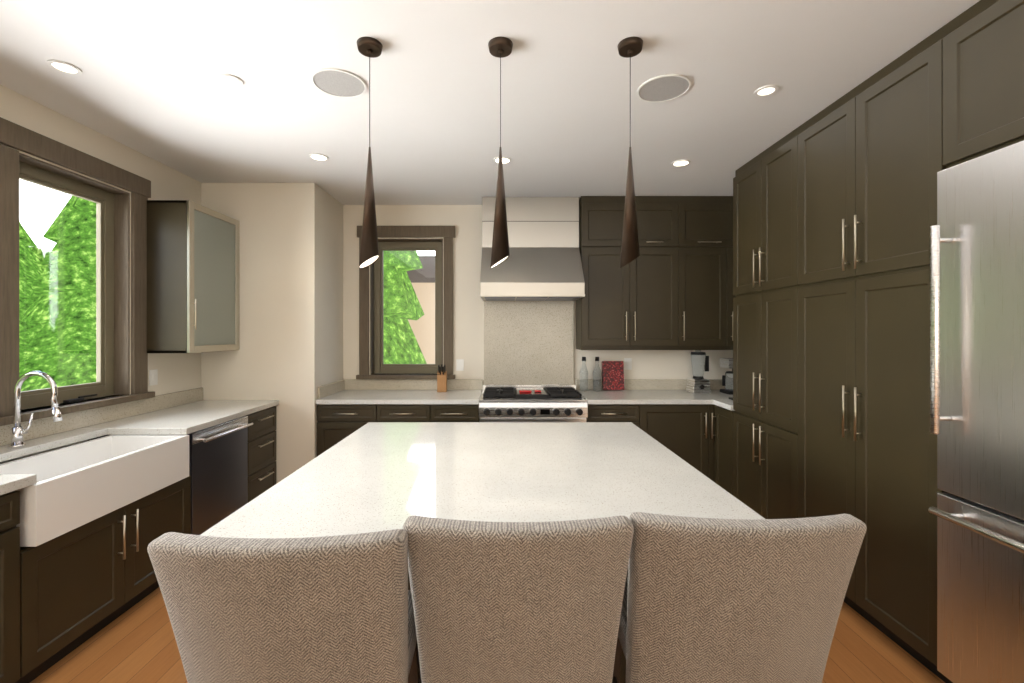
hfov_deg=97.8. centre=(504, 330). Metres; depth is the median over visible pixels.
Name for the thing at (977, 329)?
refrigerator
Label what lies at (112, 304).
window
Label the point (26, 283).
tree
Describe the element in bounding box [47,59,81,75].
recessed light
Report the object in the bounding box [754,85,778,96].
recessed light
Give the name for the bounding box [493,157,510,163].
recessed light
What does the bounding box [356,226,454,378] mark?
window
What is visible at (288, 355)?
wall
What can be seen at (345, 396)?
countertop
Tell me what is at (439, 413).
base cabinet
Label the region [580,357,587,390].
bottle
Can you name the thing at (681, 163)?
recessed light
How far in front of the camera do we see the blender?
4.25 m
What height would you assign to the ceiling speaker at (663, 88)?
0.007 m
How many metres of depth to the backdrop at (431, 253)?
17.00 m
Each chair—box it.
[147,529,419,682]
[403,515,633,682]
[612,512,866,682]
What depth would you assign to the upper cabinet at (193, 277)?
3.23 m
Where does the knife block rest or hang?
on the countertop at (345, 396)
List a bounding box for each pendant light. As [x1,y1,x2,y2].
[357,37,382,268]
[488,37,512,268]
[617,37,642,267]
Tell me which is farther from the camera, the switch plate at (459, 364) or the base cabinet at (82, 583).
the switch plate at (459, 364)
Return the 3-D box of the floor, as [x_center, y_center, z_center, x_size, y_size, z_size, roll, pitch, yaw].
[-0.090,1.570,0.650,5.460,0.120,8.140,0,0,0]
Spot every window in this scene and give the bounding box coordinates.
[0,117,154,425]
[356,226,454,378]
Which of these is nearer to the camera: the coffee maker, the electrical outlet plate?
the coffee maker
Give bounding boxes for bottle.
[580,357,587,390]
[593,357,600,390]
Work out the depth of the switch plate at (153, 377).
3.29 m
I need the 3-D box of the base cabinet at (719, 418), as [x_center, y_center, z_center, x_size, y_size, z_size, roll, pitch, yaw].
[2.087,1.070,3.700,0.660,0.880,0.340,0,0,0]
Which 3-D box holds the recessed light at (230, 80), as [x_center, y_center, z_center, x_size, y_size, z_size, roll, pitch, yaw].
[-1.390,-1.267,2.260,0.112,0.006,0.112,0,0,0]
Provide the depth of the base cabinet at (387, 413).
3.85 m
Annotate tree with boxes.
[19,196,95,390]
[19,221,45,355]
[384,251,426,363]
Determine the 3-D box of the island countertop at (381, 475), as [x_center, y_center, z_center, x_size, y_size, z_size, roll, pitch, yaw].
[-0.033,0.610,2.053,1.704,0.040,1.665,0,0,0]
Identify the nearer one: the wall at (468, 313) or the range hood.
the range hood
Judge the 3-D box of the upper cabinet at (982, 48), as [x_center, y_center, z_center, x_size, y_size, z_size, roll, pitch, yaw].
[2.109,-0.963,1.362,0.618,0.606,0.955,0,0,0]
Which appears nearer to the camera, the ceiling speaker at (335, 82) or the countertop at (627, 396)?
the ceiling speaker at (335, 82)
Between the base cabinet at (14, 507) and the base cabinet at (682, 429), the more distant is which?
the base cabinet at (682, 429)
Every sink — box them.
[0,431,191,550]
[0,434,189,546]
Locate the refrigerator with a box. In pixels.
[928,141,1023,682]
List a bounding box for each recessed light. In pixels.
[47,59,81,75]
[217,74,242,86]
[309,153,328,160]
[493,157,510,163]
[671,159,690,166]
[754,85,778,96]
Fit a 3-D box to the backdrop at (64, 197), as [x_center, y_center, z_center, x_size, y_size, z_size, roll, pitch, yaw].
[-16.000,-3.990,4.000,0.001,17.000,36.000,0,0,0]
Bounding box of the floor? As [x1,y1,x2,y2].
[30,587,944,682]
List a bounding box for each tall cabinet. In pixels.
[733,131,792,518]
[793,28,952,682]
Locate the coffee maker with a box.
[720,358,732,394]
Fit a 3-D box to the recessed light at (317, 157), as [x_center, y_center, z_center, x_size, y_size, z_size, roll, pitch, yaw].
[-1.360,-1.267,3.260,0.136,0.006,0.136,0,0,0]
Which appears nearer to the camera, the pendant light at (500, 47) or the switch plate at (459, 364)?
the pendant light at (500, 47)
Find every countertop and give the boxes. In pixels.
[0,471,39,494]
[76,399,278,434]
[201,422,764,537]
[315,389,482,404]
[576,389,732,404]
[715,401,732,408]
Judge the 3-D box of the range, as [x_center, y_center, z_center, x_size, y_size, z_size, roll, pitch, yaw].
[0.240,1.022,4.101,0.924,0.975,0.739,0,0,0]
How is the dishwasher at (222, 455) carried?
on the floor
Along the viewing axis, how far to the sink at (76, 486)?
2.23 m
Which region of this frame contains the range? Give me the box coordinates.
[479,384,587,421]
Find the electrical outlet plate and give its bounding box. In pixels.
[624,358,631,369]
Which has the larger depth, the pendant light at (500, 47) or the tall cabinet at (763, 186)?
the tall cabinet at (763, 186)
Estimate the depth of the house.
11.00 m
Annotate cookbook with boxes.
[602,361,624,389]
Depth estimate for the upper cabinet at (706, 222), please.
4.18 m
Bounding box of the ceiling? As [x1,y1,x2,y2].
[0,0,979,204]
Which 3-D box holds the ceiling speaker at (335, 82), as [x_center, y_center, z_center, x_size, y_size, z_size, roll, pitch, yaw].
[-0.850,-1.266,2.290,0.266,0.007,0.266,0,0,0]
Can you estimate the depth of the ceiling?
2.28 m
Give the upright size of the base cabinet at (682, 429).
0.880 m
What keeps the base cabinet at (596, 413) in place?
on the floor
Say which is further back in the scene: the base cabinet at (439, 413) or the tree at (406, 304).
the tree at (406, 304)
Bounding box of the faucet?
[8,371,62,447]
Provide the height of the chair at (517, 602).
1.075 m
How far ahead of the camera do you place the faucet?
2.27 m
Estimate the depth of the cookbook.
4.43 m
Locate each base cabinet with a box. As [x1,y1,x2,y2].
[0,487,27,682]
[28,479,191,682]
[252,407,275,499]
[317,405,378,455]
[379,405,430,421]
[431,397,479,421]
[587,405,642,429]
[643,405,706,475]
[707,401,734,494]
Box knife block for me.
[437,364,446,391]
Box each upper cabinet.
[147,200,239,352]
[576,196,679,347]
[680,196,734,347]
[941,0,1023,170]
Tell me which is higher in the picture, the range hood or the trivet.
the range hood
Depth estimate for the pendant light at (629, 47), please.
1.96 m
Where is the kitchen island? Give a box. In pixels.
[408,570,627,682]
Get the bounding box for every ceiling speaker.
[311,68,365,97]
[637,74,690,102]
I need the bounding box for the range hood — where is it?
[480,197,584,300]
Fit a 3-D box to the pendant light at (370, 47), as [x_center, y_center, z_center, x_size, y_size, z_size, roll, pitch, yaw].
[-0.600,-0.773,1.980,0.110,0.992,0.110,0,0,0]
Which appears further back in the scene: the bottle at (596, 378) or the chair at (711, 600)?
the bottle at (596, 378)
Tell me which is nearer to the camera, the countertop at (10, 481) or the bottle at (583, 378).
the countertop at (10, 481)
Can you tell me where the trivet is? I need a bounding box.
[519,390,540,392]
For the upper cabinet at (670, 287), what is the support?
attached to the wall at (468, 313)
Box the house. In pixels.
[406,256,434,363]
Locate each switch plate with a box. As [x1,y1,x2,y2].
[149,369,157,385]
[456,359,463,370]
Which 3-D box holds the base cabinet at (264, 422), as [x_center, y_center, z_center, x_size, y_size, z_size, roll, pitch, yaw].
[-2.274,1.070,3.602,0.648,0.880,0.431,0,0,0]
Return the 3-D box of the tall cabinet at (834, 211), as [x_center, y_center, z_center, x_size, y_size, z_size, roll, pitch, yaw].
[2.109,0.122,2.294,0.618,2.776,0.908,0,0,0]
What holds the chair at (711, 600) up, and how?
on the floor
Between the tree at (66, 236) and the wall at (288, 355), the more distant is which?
the tree at (66, 236)
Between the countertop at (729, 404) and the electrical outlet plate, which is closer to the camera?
the countertop at (729, 404)
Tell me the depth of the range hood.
4.20 m
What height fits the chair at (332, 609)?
1.075 m
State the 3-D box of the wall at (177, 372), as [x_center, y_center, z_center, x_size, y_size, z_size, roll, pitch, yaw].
[-2.710,0.120,0.650,0.220,2.780,8.140,0,0,0]
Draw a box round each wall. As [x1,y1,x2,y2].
[0,85,200,463]
[201,183,342,483]
[343,205,732,383]
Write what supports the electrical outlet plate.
attached to the wall at (468, 313)
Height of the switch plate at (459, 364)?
0.115 m
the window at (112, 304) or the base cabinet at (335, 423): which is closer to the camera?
the window at (112, 304)
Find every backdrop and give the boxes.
[19,179,71,270]
[417,251,434,255]
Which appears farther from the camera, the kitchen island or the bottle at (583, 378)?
the bottle at (583, 378)
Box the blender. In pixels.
[686,350,710,392]

